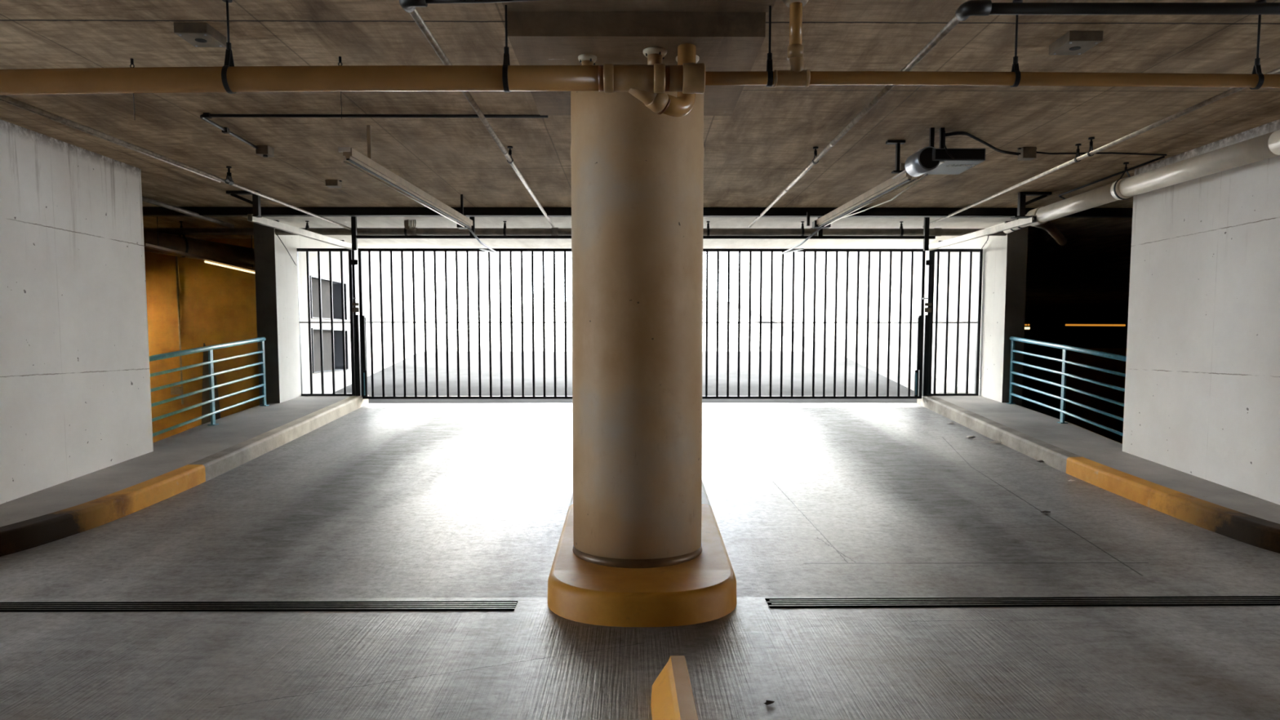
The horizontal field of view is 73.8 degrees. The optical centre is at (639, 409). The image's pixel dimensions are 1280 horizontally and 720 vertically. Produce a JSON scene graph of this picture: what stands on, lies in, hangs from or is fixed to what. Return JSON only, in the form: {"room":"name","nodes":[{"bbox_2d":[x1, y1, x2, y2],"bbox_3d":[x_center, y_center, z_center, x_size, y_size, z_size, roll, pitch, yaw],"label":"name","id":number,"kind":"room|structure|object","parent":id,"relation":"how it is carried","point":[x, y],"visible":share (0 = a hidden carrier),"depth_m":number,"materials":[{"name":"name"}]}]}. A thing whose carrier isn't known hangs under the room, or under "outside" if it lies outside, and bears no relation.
{"room":"parking garage","nodes":[
{"label":"parking garage","id":0,"kind":"room"},
{"bbox_2d":[0,119,153,504],"bbox_3d":[-4.723,-0.502,6.466,0.270,3.200,3.040,0,4,0],"label":"wall","id":1,"kind":"structure","parent":0,"point":[75,392],"depth_m":6.82,"materials":[{"name":"white bare concrete"}]},
{"bbox_2d":[144,238,259,443],"bbox_3d":[-9.083,-0.035,13.371,8.030,5.200,0.200,0,4,0],"label":"wall","id":2,"kind":"structure","parent":0,"point":[218,304],"depth_m":13.19,"materials":[{"name":"paint"}]},
{"bbox_2d":[170,256,183,404],"bbox_3d":[-7.168,-1.221,13.143,0.152,2.300,0.100,0,4,0],"label":"conduit","id":3,"kind":"object","parent":2,"relation":"attached to","point":[174,390],"visible":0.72,"depth_m":13.16,"materials":[{"name":"metal"}]},
{"bbox_2d":[299,240,332,377],"bbox_3d":[-4.954,0.005,12.853,0.220,5.200,1.300,0,4,0],"label":"wall","id":4,"kind":"structure","parent":0,"point":[325,285],"depth_m":13.04,"materials":[{"name":"concrete"}]},
{"bbox_2d":[253,222,527,404],"bbox_3d":[-5.031,-5.147,24.308,0.300,9.700,26.660,0,4,0],"label":"wall","id":5,"kind":"structure","parent":0,"point":[305,242],"depth_m":15.03,"materials":[{"name":"white concrete"}]},
{"bbox_2d":[276,234,296,265],"bbox_3d":[-4.743,-2.133,11.460,0.013,0.333,0.859,-1,4,-7],"label":"loose wire","id":6,"kind":"object","parent":5,"relation":"hanging from","point":[277,234],"visible":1,"depth_m":11.42,"materials":[{"name":"black metal"}]},
{"bbox_2d":[309,275,346,320],"bbox_3d":[-4.897,-1.694,13.156,0.240,0.616,1.525,0,4,0],"label":"window","id":7,"kind":"structure","parent":5,"relation":"in","point":[336,286],"depth_m":13.89,"materials":[{"name":"grey glass"}]},
{"bbox_2d":[311,328,348,373],"bbox_3d":[-4.897,-0.916,13.217,0.240,0.656,1.525,0,4,0],"label":"window","id":8,"kind":"structure","parent":5,"relation":"in","point":[338,340],"depth_m":13.95,"materials":[{"name":"grey glass"}]},
{"bbox_2d":[0,403,1279,719],"bbox_3d":[0.006,1.194,-0.710,26.000,0.529,26.400,0,4,0],"label":"floor","id":9,"kind":"structure","parent":0,"point":[376,501],"depth_m":4.79,"materials":[{"name":"concrete"}]},
{"bbox_2d":[0,395,351,526],"bbox_3d":[-4.440,0.477,8.718,0.929,0.849,7.341,0,4,-2],"label":"sidewalk","id":10,"kind":"object","parent":9,"relation":"on","point":[169,454],"visible":0.48,"depth_m":7.80,"materials":[{"name":"concrete"}]},
{"bbox_2d":[149,337,268,436],"bbox_3d":[-4.786,-0.322,9.566,0.098,0.998,3.116,0,4,-4],"label":"guard railing","id":11,"kind":"object","parent":10,"relation":"on","point":[210,348],"visible":0.88,"depth_m":9.52,"materials":[{"name":"teal metal"}]},
{"bbox_2d":[0,395,368,556],"bbox_3d":[-4.147,0.440,8.377,1.504,0.726,7.927,1,5,12],"label":"kerb","id":12,"kind":"object","parent":9,"relation":"on","point":[28,534],"visible":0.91,"depth_m":6.75,"materials":[{"name":"paint"}]},
{"bbox_2d":[351,249,361,395],"bbox_3d":[-3.988,-1.226,11.986,0.092,2.091,0.123,0,4,0],"label":"gate post","id":13,"kind":"object","parent":12,"relation":"on","point":[355,309],"visible":0.88,"depth_m":12.00,"materials":[{"name":"metal"}]},
{"bbox_2d":[296,248,355,395],"bbox_3d":[-4.431,-1.217,12.010,0.799,2.072,0.050,0,4,0],"label":"panel","id":14,"kind":"object","parent":13,"relation":"attached to","point":[307,250],"visible":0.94,"depth_m":12.00,"materials":[{"name":"metal"}]},
{"bbox_2d":[357,248,572,399],"bbox_3d":[-2.000,-1.199,12.007,3.878,2.107,0.094,0,4,0],"label":"gate","id":15,"kind":"object","parent":13,"relation":"attached to","point":[362,319],"visible":0.83,"depth_m":12.01,"materials":[{"name":"metal"}]},
{"bbox_2d":[0,600,517,612],"bbox_3d":[-2.648,1.050,4.538,3.970,0.006,0.163,0,4,0],"label":"drain","id":16,"kind":"object","parent":9,"relation":"on","point":[370,606],"visible":1,"depth_m":4.54,"materials":[{"name":"metal"}]},
{"bbox_2d":[547,481,737,626],"bbox_3d":[-0.004,0.677,6.733,1.040,0.528,5.080,0,4,0],"label":"column base","id":17,"kind":"object","parent":9,"relation":"on","point":[702,588],"visible":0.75,"depth_m":4.37,"materials":[{"name":"paint"}]},
{"bbox_2d":[570,90,704,568],"bbox_3d":[-0.015,-0.498,4.966,0.774,2.715,0.774,0,4,0],"label":"concrete column","id":18,"kind":"structure","parent":17,"relation":"on","point":[637,171],"depth_m":4.66,"materials":[{"name":"paint"}]},
{"bbox_2d":[650,655,697,719],"bbox_3d":[0.132,1.133,2.541,0.144,0.148,1.790,0,4,-1],"label":"wheel stop","id":19,"kind":"object","parent":9,"relation":"on","point":[672,695],"visible":1,"depth_m":3.13,"materials":[{"name":"paint"}]},
{"bbox_2d":[763,700,774,705],"bbox_3d":[0.503,1.138,3.317,0.048,0.010,0.036,0,4,0],"label":"dead leaf","id":20,"kind":"object","parent":9,"relation":"on","point":[767,702],"visible":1,"depth_m":3.31,"materials":[{"name":"black plant"}]},
{"bbox_2d":[988,440,1000,443],"bbox_3d":[3.871,0.353,9.285,0.146,0.027,0.105,0,4,0],"label":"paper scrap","id":21,"kind":"object","parent":9,"relation":"on","point":[993,442],"visible":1,"depth_m":9.27,"materials":[{"name":"white paper"}]},
{"bbox_2d":[764,595,1279,608],"bbox_3d":[2.677,1.043,4.632,3.980,0.006,0.158,0,4,-1],"label":"drain","id":22,"kind":"object","parent":9,"relation":"on","point":[1191,600],"visible":1,"depth_m":4.63,"materials":[{"name":"metal"}]},
{"bbox_2d":[916,395,1279,553],"bbox_3d":[4.236,0.434,8.447,1.453,0.726,7.909,-1,5,-11],"label":"kerb","id":23,"kind":"object","parent":9,"relation":"on","point":[1246,528],"visible":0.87,"depth_m":6.90,"materials":[{"name":"paint"}]},
{"bbox_2d":[921,250,933,395],"bbox_3d":[4.035,-1.230,12.044,0.140,2.091,0.123,0,4,0],"label":"gate post","id":24,"kind":"object","parent":23,"relation":"on","point":[929,262],"visible":0.9,"depth_m":12.06,"materials":[{"name":"metal"}]},
{"bbox_2d":[702,248,925,399],"bbox_3d":[1.990,-1.201,12.036,4.033,2.107,0.094,0,4,0],"label":"gate","id":25,"kind":"object","parent":24,"relation":"attached to","point":[918,372],"visible":0.81,"depth_m":12.05,"materials":[{"name":"metal"}]},
{"bbox_2d":[928,248,982,395],"bbox_3d":[4.455,-1.222,12.075,0.719,2.072,0.050,0,4,0],"label":"panel","id":26,"kind":"object","parent":24,"relation":"attached to","point":[938,251],"visible":0.9,"depth_m":12.06,"materials":[{"name":"metal"}]},
{"bbox_2d":[935,395,1279,524],"bbox_3d":[4.469,0.469,8.804,0.822,0.846,7.308,0,4,2],"label":"sidewalk","id":27,"kind":"object","parent":9,"relation":"on","point":[1071,437],"visible":0.4,"depth_m":8.02,"materials":[{"name":"concrete"}]},
{"bbox_2d":[1006,336,1126,435],"bbox_3d":[4.804,-0.340,9.689,0.116,1.002,3.314,0,4,5],"label":"guard railing","id":28,"kind":"object","parent":27,"relation":"on","point":[1065,348],"visible":0.87,"depth_m":9.67,"materials":[{"name":"teal metal"}]},
{"bbox_2d":[0,0,1279,313],"bbox_3d":[14.382,-2.991,15.922,55.000,0.301,60.000,0,4,0],"label":"ceiling","id":29,"kind":"structure","parent":0,"point":[752,154],"depth_m":6.12,"materials":[{"name":"concrete"}]},
{"bbox_2d":[129,57,134,67],"bbox_3d":[-2.855,-1.951,4.809,0.041,0.052,0.016,3,5,30],"label":"hook","id":30,"kind":"object","parent":29,"relation":"hanging from","point":[131,61],"depth_m":4.81,"materials":[{"name":"black metal"}]},
{"bbox_2d":[133,93,134,119],"bbox_3d":[-2.856,-1.712,4.828,0.007,0.144,0.016,3,5,30],"label":"hook","id":31,"kind":"object","parent":29,"relation":"hanging from","point":[133,93],"depth_m":4.84,"materials":[{"name":"black metal"}]},
{"bbox_2d":[178,221,188,257],"bbox_3d":[-6.045,-2.241,11.256,0.284,0.473,0.043,4,6,39],"label":"hanger","id":32,"kind":"object","parent":29,"relation":"hanging from","point":[181,226],"visible":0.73,"depth_m":11.20,"materials":[{"name":"black metal"}]},
{"bbox_2d":[143,230,254,267],"bbox_3d":[-5.926,-2.146,11.425,0.270,0.453,2.520,3,6,36],"label":"drain pipe","id":33,"kind":"object","parent":32,"relation":"hanging from","point":[237,255],"visible":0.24,"depth_m":11.37,"materials":[{"name":"black metal"}]},
{"bbox_2d":[143,216,254,273],"bbox_3d":[-5.591,-2.147,11.227,0.090,0.658,2.463,1,5,12],"label":"light fixture","id":34,"kind":"object","parent":29,"relation":"hanging from","point":[208,260],"visible":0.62,"depth_m":11.04,"materials":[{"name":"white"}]},
{"bbox_2d":[173,22,226,47],"bbox_3d":[-2.252,-1.917,4.373,0.165,0.055,0.210,0,4,0],"label":"sensor box","id":35,"kind":"object","parent":29,"relation":"attached to","point":[197,34],"visible":0.94,"depth_m":4.32,"materials":[{"name":"black metal"}]},
{"bbox_2d":[221,0,236,93],"bbox_3d":[-1.921,-1.698,3.986,0.044,0.431,0.126,0,4,0],"label":"hanger","id":36,"kind":"object","parent":29,"relation":"hanging from","point":[228,60],"visible":0.8,"depth_m":3.97,"materials":[{"name":"black metal"}]},
{"bbox_2d":[224,166,234,185],"bbox_3d":[-3.739,-2.127,7.764,0.050,0.161,0.070,0,4,0],"label":"hanger","id":37,"kind":"object","parent":29,"relation":"hanging from","point":[228,180],"visible":1,"depth_m":7.75,"materials":[{"name":"black metal"}]},
{"bbox_2d":[0,95,351,230],"bbox_3d":[-3.793,-2.105,8.048,0.073,0.052,6.171,0,4,1],"label":"pipe","id":38,"kind":"object","parent":37,"relation":"hanging from","point":[5,99],"visible":0.94,"depth_m":6.36,"materials":[{"name":"grey metal"}]},
{"bbox_2d":[226,191,262,217],"bbox_3d":[-4.193,-2.172,9.028,0.330,0.266,0.100,0,4,0],"label":"bracket","id":39,"kind":"object","parent":29,"relation":"attached to","point":[255,202],"visible":0.83,"depth_m":9.00,"materials":[{"name":"metal"}]},
{"bbox_2d":[247,213,351,249],"bbox_3d":[-4.032,-2.136,10.387,0.072,0.088,2.808,0,4,3],"label":"light fixture","id":40,"kind":"object","parent":39,"relation":"attached to","point":[277,224],"visible":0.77,"depth_m":10.03,"materials":[{"name":"metal"}]},
{"bbox_2d":[255,145,274,157],"bbox_3d":[-3.067,-2.104,6.980,0.100,0.085,0.120,0,4,0],"label":"junction box","id":41,"kind":"object","parent":29,"relation":"attached to","point":[265,151],"visible":1,"depth_m":6.92,"materials":[{"name":"black metal"}]},
{"bbox_2d":[305,220,309,230],"bbox_3d":[-4.373,-2.380,11.218,0.044,0.190,0.107,0,4,0],"label":"hanger","id":42,"kind":"object","parent":29,"relation":"hanging from","point":[307,221],"visible":0.55,"depth_m":11.20,"materials":[{"name":"black metal"}]},
{"bbox_2d":[324,179,342,187],"bbox_3d":[-3.027,-2.229,8.431,0.160,0.060,0.120,0,4,0],"label":"junction box","id":43,"kind":"object","parent":29,"relation":"attached to","point":[329,183],"visible":1,"depth_m":8.37,"materials":[{"name":"black metal"}]},
{"bbox_2d":[337,56,342,119],"bbox_3d":[-1.682,-1.807,4.796,0.023,0.340,0.016,3,5,30],"label":"hook","id":44,"kind":"object","parent":29,"relation":"hanging from","point":[340,57],"visible":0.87,"depth_m":4.78,"materials":[{"name":"black metal"}]},
{"bbox_2d":[200,112,547,149],"bbox_3d":[-1.882,-2.088,6.446,2.468,0.035,0.995,0,4,0],"label":"conduit","id":45,"kind":"object","parent":29,"relation":"attached to","point":[205,116],"visible":0.98,"depth_m":5.96,"materials":[{"name":"metal"}]},
{"bbox_2d":[404,219,416,231],"bbox_3d":[-3.002,-2.430,11.110,0.176,0.212,0.056,2,5,24],"label":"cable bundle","id":46,"kind":"object","parent":29,"relation":"hanging from","point":[406,225],"visible":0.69,"depth_m":11.11,"materials":[{"name":"grey metal"}]},
{"bbox_2d":[337,124,497,253],"bbox_3d":[-2.004,-2.059,8.850,0.415,0.465,6.014,0,4,0],"label":"light fixture","id":47,"kind":"object","parent":29,"relation":"hanging from","point":[366,163],"visible":1,"depth_m":7.04,"materials":[{"name":"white metal"}]},
{"bbox_2d":[502,221,506,235],"bbox_3d":[-1.779,-2.382,11.237,0.044,0.190,0.107,0,4,0],"label":"hanger","id":48,"kind":"object","parent":29,"relation":"hanging from","point":[504,223],"visible":0.88,"depth_m":11.21,"materials":[{"name":"black metal"}]},
{"bbox_2d":[502,4,510,92],"bbox_3d":[-0.625,-1.703,3.996,0.044,0.422,0.126,0,4,0],"label":"hanger","id":49,"kind":"object","parent":29,"relation":"hanging from","point":[506,63],"visible":0.8,"depth_m":3.98,"materials":[{"name":"black metal"}]},
{"bbox_2d":[0,43,705,116],"bbox_3d":[-1.827,-1.602,4.088,4.260,0.355,0.324,0,4,0],"label":"drain pipe","id":50,"kind":"object","parent":49,"relation":"hanging from","point":[649,83],"visible":1,"depth_m":3.96,"materials":[{"name":"beige plastic"}]},
{"bbox_2d":[506,146,513,164],"bbox_3d":[-1.061,-2.079,6.972,0.049,0.135,0.044,0,4,0],"label":"hanger","id":51,"kind":"object","parent":29,"relation":"hanging from","point":[508,147],"visible":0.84,"depth_m":6.96,"materials":[{"name":"black metal"}]},
{"bbox_2d":[408,8,554,227],"bbox_3d":[-1.069,-2.072,7.396,0.039,0.091,7.518,0,4,-1],"label":"pipe","id":52,"kind":"object","parent":51,"relation":"hanging from","point":[415,14],"visible":0.72,"depth_m":5.30,"materials":[{"name":"grey metal"}]},
{"bbox_2d":[399,0,538,12],"bbox_3d":[-0.602,-1.750,3.627,0.876,0.060,0.097,0,4,5],"label":"pipe","id":53,"kind":"object","parent":52,"relation":"attached to","point":[408,6],"visible":1,"depth_m":3.63,"materials":[{"name":"metal"}]},
{"bbox_2d":[507,11,765,115],"bbox_3d":[-0.021,-1.905,4.777,1.230,0.140,1.420,0,4,0],"label":"panel","id":54,"kind":"object","parent":29,"relation":"attached to","point":[725,42],"visible":0.64,"depth_m":4.14,"materials":[{"name":"concrete"}]},
{"bbox_2d":[577,53,596,65],"bbox_3d":[-0.269,-1.754,4.372,0.096,0.100,0.095,0,4,0],"label":"pipe collar","id":55,"kind":"object","parent":54,"relation":"attached to","point":[584,59],"visible":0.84,"depth_m":4.34,"materials":[{"name":"plastic"}]},
{"bbox_2d":[643,46,666,64],"bbox_3d":[0.075,-1.746,4.278,0.120,0.100,0.119,0,4,0],"label":"pipe collar","id":56,"kind":"object","parent":54,"relation":"attached to","point":[654,55],"visible":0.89,"depth_m":4.24,"materials":[{"name":"plastic"}]},
{"bbox_2d":[675,55,699,63],"bbox_3d":[0.244,-1.754,4.381,0.120,0.100,0.119,0,4,0],"label":"pipe collar","id":57,"kind":"object","parent":54,"relation":"attached to","point":[697,58],"visible":0.2,"depth_m":4.36,"materials":[{"name":"plastic"}]},
{"bbox_2d":[142,206,1133,217],"bbox_3d":[-0.175,-2.345,10.148,13.400,0.095,0.120,0,4,0],"label":"beam","id":58,"kind":"structure","parent":29,"relation":"attached to","point":[147,211],"depth_m":10.10,"materials":[{"name":"black metal"}]},
{"bbox_2d":[142,195,234,228],"bbox_3d":[-5.202,-2.258,9.716,0.052,0.060,2.602,0,4,-3],"label":"ceiling pipe","id":59,"kind":"object","parent":58,"relation":"attached to","point":[145,199],"visible":0.66,"depth_m":9.72,"materials":[{"name":"grey metal"}]},
{"bbox_2d":[502,0,775,12],"bbox_3d":[-0.001,-1.829,3.065,1.265,0.028,1.995,0,4,0],"label":"panel strip","id":60,"kind":"object","parent":29,"relation":"attached to","point":[626,6],"visible":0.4,"depth_m":3.98,"materials":[{"name":"concrete"}]},
{"bbox_2d":[351,216,935,250],"bbox_3d":[0.054,-2.223,10.756,7.351,0.433,0.050,0,4,0],"label":"header track","id":61,"kind":"object","parent":29,"relation":"hanging from","point":[926,237],"visible":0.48,"depth_m":10.74,"materials":[{"name":"black metal"}]},
{"bbox_2d":[706,221,710,235],"bbox_3d":[0.899,-2.383,11.256,0.044,0.190,0.107,0,4,0],"label":"hanger","id":62,"kind":"object","parent":29,"relation":"hanging from","point":[708,222],"visible":0.98,"depth_m":11.23,"materials":[{"name":"black metal"}]},
{"bbox_2d":[765,5,773,86],"bbox_3d":[0.609,-1.718,4.004,0.044,0.395,0.074,0,4,0],"label":"hanger","id":63,"kind":"object","parent":29,"relation":"hanging from","point":[769,62],"visible":0.85,"depth_m":4.00,"materials":[{"name":"black metal"}]},
{"bbox_2d":[705,0,1279,88],"bbox_3d":[2.179,-1.714,4.016,3.793,0.405,0.122,0,4,0],"label":"drain pipe","id":64,"kind":"object","parent":63,"relation":"hanging from","point":[797,76],"visible":0.94,"depth_m":4.00,"materials":[{"name":"beige plastic"}]},
{"bbox_2d":[800,221,804,235],"bbox_3d":[2.146,-2.384,11.265,0.044,0.190,0.107,0,4,0],"label":"hanger","id":65,"kind":"object","parent":29,"relation":"hanging from","point":[802,222],"visible":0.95,"depth_m":11.24,"materials":[{"name":"black metal"}]},
{"bbox_2d":[812,146,818,164],"bbox_3d":[1.438,-2.080,6.991,0.049,0.134,0.044,0,4,0],"label":"hanger","id":66,"kind":"object","parent":29,"relation":"hanging from","point":[814,148],"visible":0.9,"depth_m":6.98,"materials":[{"name":"black metal"}]},
{"bbox_2d":[748,15,960,227],"bbox_3d":[1.438,-2.077,7.453,0.039,0.093,7.440,0,4,0],"label":"pipe","id":67,"kind":"object","parent":66,"relation":"hanging from","point":[954,21],"visible":0.8,"depth_m":5.30,"materials":[{"name":"grey metal"}]},
{"bbox_2d":[955,0,1279,21],"bbox_3d":[2.639,-1.761,3.764,2.466,0.062,0.106,0,4,0],"label":"pipe","id":68,"kind":"object","parent":67,"relation":"attached to","point":[974,7],"visible":1,"depth_m":3.73,"materials":[{"name":"metal"}]},
{"bbox_2d":[782,127,985,253],"bbox_3d":[2.164,-2.076,9.049,0.516,0.461,5.664,0,4,-3],"label":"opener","id":69,"kind":"object","parent":29,"relation":"hanging from","point":[930,160],"visible":1,"depth_m":6.54,"materials":[{"name":"black metal"}]},
{"bbox_2d":[885,140,905,173],"bbox_3d":[2.029,-2.006,6.780,0.140,0.250,0.060,0,4,0],"label":"hanger","id":70,"kind":"object","parent":29,"relation":"hanging from","point":[897,143],"visible":0.88,"depth_m":6.76,"materials":[{"name":"black metal"}]},
{"bbox_2d":[899,221,903,235],"bbox_3d":[3.454,-2.385,11.275,0.044,0.190,0.107,0,4,0],"label":"hanger","id":71,"kind":"object","parent":29,"relation":"hanging from","point":[901,222],"visible":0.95,"depth_m":11.25,"materials":[{"name":"black metal"}]},
{"bbox_2d":[143,227,1006,235],"bbox_3d":[-0.825,-2.341,11.247,11.502,0.106,0.108,0,4,0],"label":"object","id":72,"kind":"object","parent":71,"relation":"hanging from","point":[174,231],"visible":0.69,"depth_m":11.21,"materials":[{"name":"black metal"}]},
{"bbox_2d":[945,131,1020,155],"bbox_3d":[2.731,-2.101,6.765,1.042,0.052,0.150,-3,6,-38],"label":"cable","id":73,"kind":"object","parent":29,"relation":"hanging from","point":[954,133],"visible":0.98,"depth_m":6.70,"materials":[{"name":"black rubber"}]},
{"bbox_2d":[1009,0,1022,87],"bbox_3d":[1.769,-1.719,4.012,0.044,0.394,0.074,0,4,0],"label":"hanger","id":74,"kind":"object","parent":29,"relation":"hanging from","point":[1015,68],"visible":0.77,"depth_m":4.00,"materials":[{"name":"black metal"}]},
{"bbox_2d":[1017,146,1036,160],"bbox_3d":[3.189,-2.105,7.028,0.150,0.090,0.100,0,4,0],"label":"junction box","id":75,"kind":"object","parent":29,"relation":"attached to","point":[1027,153],"visible":1,"depth_m":6.98,"materials":[{"name":"black metal"}]},
{"bbox_2d":[1024,297,1030,328],"bbox_3d":[13.436,-3.368,29.928,0.485,1.117,0.120,0,4,0],"label":"strip","id":76,"kind":"object","parent":29,"relation":"hanging from","point":[1027,326],"visible":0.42,"depth_m":29.91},
{"bbox_2d":[1024,305,1030,325],"bbox_3d":[14.619,-3.680,32.922,0.849,0.959,0.120,0,4,0],"label":"strip","id":77,"kind":"object","parent":29,"relation":"hanging from","point":[1028,323],"visible":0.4,"depth_m":32.91,"materials":[{"name":"orange"}]},
{"bbox_2d":[1010,191,1052,218],"bbox_3d":[4.169,-2.177,9.089,0.390,0.266,0.100,0,4,0],"label":"bracket","id":78,"kind":"object","parent":29,"relation":"attached to","point":[1021,204],"visible":1,"depth_m":9.06,"materials":[{"name":"metal"}]},
{"bbox_2d":[928,215,1036,250],"bbox_3d":[4.096,-2.137,10.446,0.072,0.087,2.807,0,4,-4],"label":"track","id":79,"kind":"object","parent":78,"relation":"attached to","point":[1007,225],"visible":0.89,"depth_m":10.12,"materials":[{"name":"metal"}]},
{"bbox_2d":[1048,31,1102,55],"bbox_3d":[2.291,-1.926,4.491,0.174,0.055,0.220,0,4,0],"label":"sensor box","id":80,"kind":"object","parent":29,"relation":"attached to","point":[1073,42],"visible":1,"depth_m":4.44,"materials":[{"name":"black metal"}]},
{"bbox_2d":[1074,143,1081,162],"bbox_3d":[3.535,-2.069,6.887,0.046,0.141,0.044,0,4,0],"label":"hanger","id":81,"kind":"object","parent":29,"relation":"hanging from","point":[1077,154],"visible":0.98,"depth_m":6.88,"materials":[{"name":"black metal"}]},
{"bbox_2d":[922,67,1279,227],"bbox_3d":[3.537,-2.025,6.940,0.030,0.103,8.511,0,4,2],"label":"pipe","id":82,"kind":"object","parent":81,"relation":"hanging from","point":[1277,71],"visible":0.83,"depth_m":6.18,"materials":[{"name":"grey metal"}]},
{"bbox_2d":[1087,137,1094,156],"bbox_3d":[3.526,-2.051,6.667,0.046,0.143,0.044,0,4,0],"label":"hanger","id":83,"kind":"object","parent":29,"relation":"hanging from","point":[1089,138],"visible":0.98,"depth_m":6.66,"materials":[{"name":"black metal"}]},
{"bbox_2d":[1064,300,1125,326],"bbox_3d":[17.067,-3.600,31.943,2.235,0.967,0.120,0,4,0],"label":"light fixture","id":84,"kind":"object","parent":29,"relation":"hanging from","point":[1074,323],"visible":1,"depth_m":31.94,"materials":[{"name":"orange metal"}]},
{"bbox_2d":[1036,151,1166,155],"bbox_3d":[3.841,-2.143,7.185,1.238,0.034,0.127,-1,5,-10],"label":"cable","id":85,"kind":"object","parent":29,"relation":"attached to","point":[1043,153],"visible":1,"depth_m":7.17,"materials":[{"name":"black rubber"}]},
{"bbox_2d":[1058,155,1164,199],"bbox_3d":[4.530,-2.247,8.463,0.273,0.020,2.362,1,4,9],"label":"conduit","id":86,"kind":"object","parent":29,"relation":"attached to","point":[1162,157],"visible":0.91,"depth_m":8.14,"materials":[{"name":"metal"}]},
{"bbox_2d":[1113,162,1130,199],"bbox_3d":[4.322,-2.033,7.597,0.197,0.324,0.044,0,4,0],"label":"hanger","id":87,"kind":"object","parent":29,"relation":"hanging from","point":[1124,163],"visible":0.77,"depth_m":7.59,"materials":[{"name":"black metal"}]},
{"bbox_2d":[1003,129,1279,245],"bbox_3d":[4.466,-1.922,7.369,0.786,0.336,7.106,0,4,6],"label":"drain pipe","id":88,"kind":"object","parent":87,"relation":"hanging from","point":[1266,146],"visible":0.8,"depth_m":6.98,"materials":[{"name":"beige plastic"}]},
{"bbox_2d":[1249,0,1266,89],"bbox_3d":[2.914,-1.715,4.021,0.044,0.403,0.074,0,4,0],"label":"hanger","id":89,"kind":"object","parent":29,"relation":"hanging from","point":[1256,68],"visible":0.75,"depth_m":4.01,"materials":[{"name":"black metal"}]},
{"bbox_2d":[332,302,949,403],"bbox_3d":[-0.375,-4.435,51.008,80.000,2.688,77.600,0,4,0],"label":"ramp","id":90,"kind":"object","parent":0,"point":[538,306],"depth_m":16.11,"materials":[{"name":"concrete"}]},
{"bbox_2d":[733,298,970,393],"bbox_3d":[4.505,-2.500,25.116,0.480,2.838,25.600,0,4,0],"label":"kerb","id":91,"kind":"object","parent":90,"relation":"on","point":[776,317],"visible":0.68,"depth_m":17.67,"materials":[{"name":"concrete"}]},
{"bbox_2d":[745,222,1027,406],"bbox_3d":[4.880,-5.153,24.381,0.279,9.700,26.660,0,4,0],"label":"wall","id":92,"kind":"structure","parent":0,"point":[975,243],"depth_m":13.84,"materials":[{"name":"white concrete"}]},
{"bbox_2d":[1022,313,1128,419],"bbox_3d":[23.261,-2.087,46.249,36.800,6.200,0.200,0,4,0],"label":"wall","id":93,"kind":"structure","parent":0,"point":[1046,327],"depth_m":46.03,"materials":[{"name":"concrete"}]},
{"bbox_2d":[1064,347,1126,444],"bbox_3d":[18.626,-0.262,34.370,2.954,4.400,0.300,0,4,0],"label":"wall","id":94,"kind":"structure","parent":0,"point":[1114,365],"depth_m":34.18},
{"bbox_2d":[1122,119,1279,505],"bbox_3d":[4.717,-0.506,6.515,0.270,3.200,3.000,0,4,0],"label":"wall","id":95,"kind":"structure","parent":0,"point":[1202,399],"depth_m":6.87,"materials":[{"name":"white paint"}]},
{"bbox_3d":[-8.943,2.928,9.440,8.250,0.100,8.500,0,4,0],"label":"floor","id":96,"kind":"structure","parent":0,"visible":0},
{"bbox_2d":[201,342,221,424],"bbox_3d":[-6.564,0.562,13.105,0.540,3.150,0.040,0,4,0],"label":"leaning board","id":97,"kind":"object","parent":96,"relation":"on","point":[206,409],"visible":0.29,"depth_m":13.03,"materials":[{"name":"wood"}]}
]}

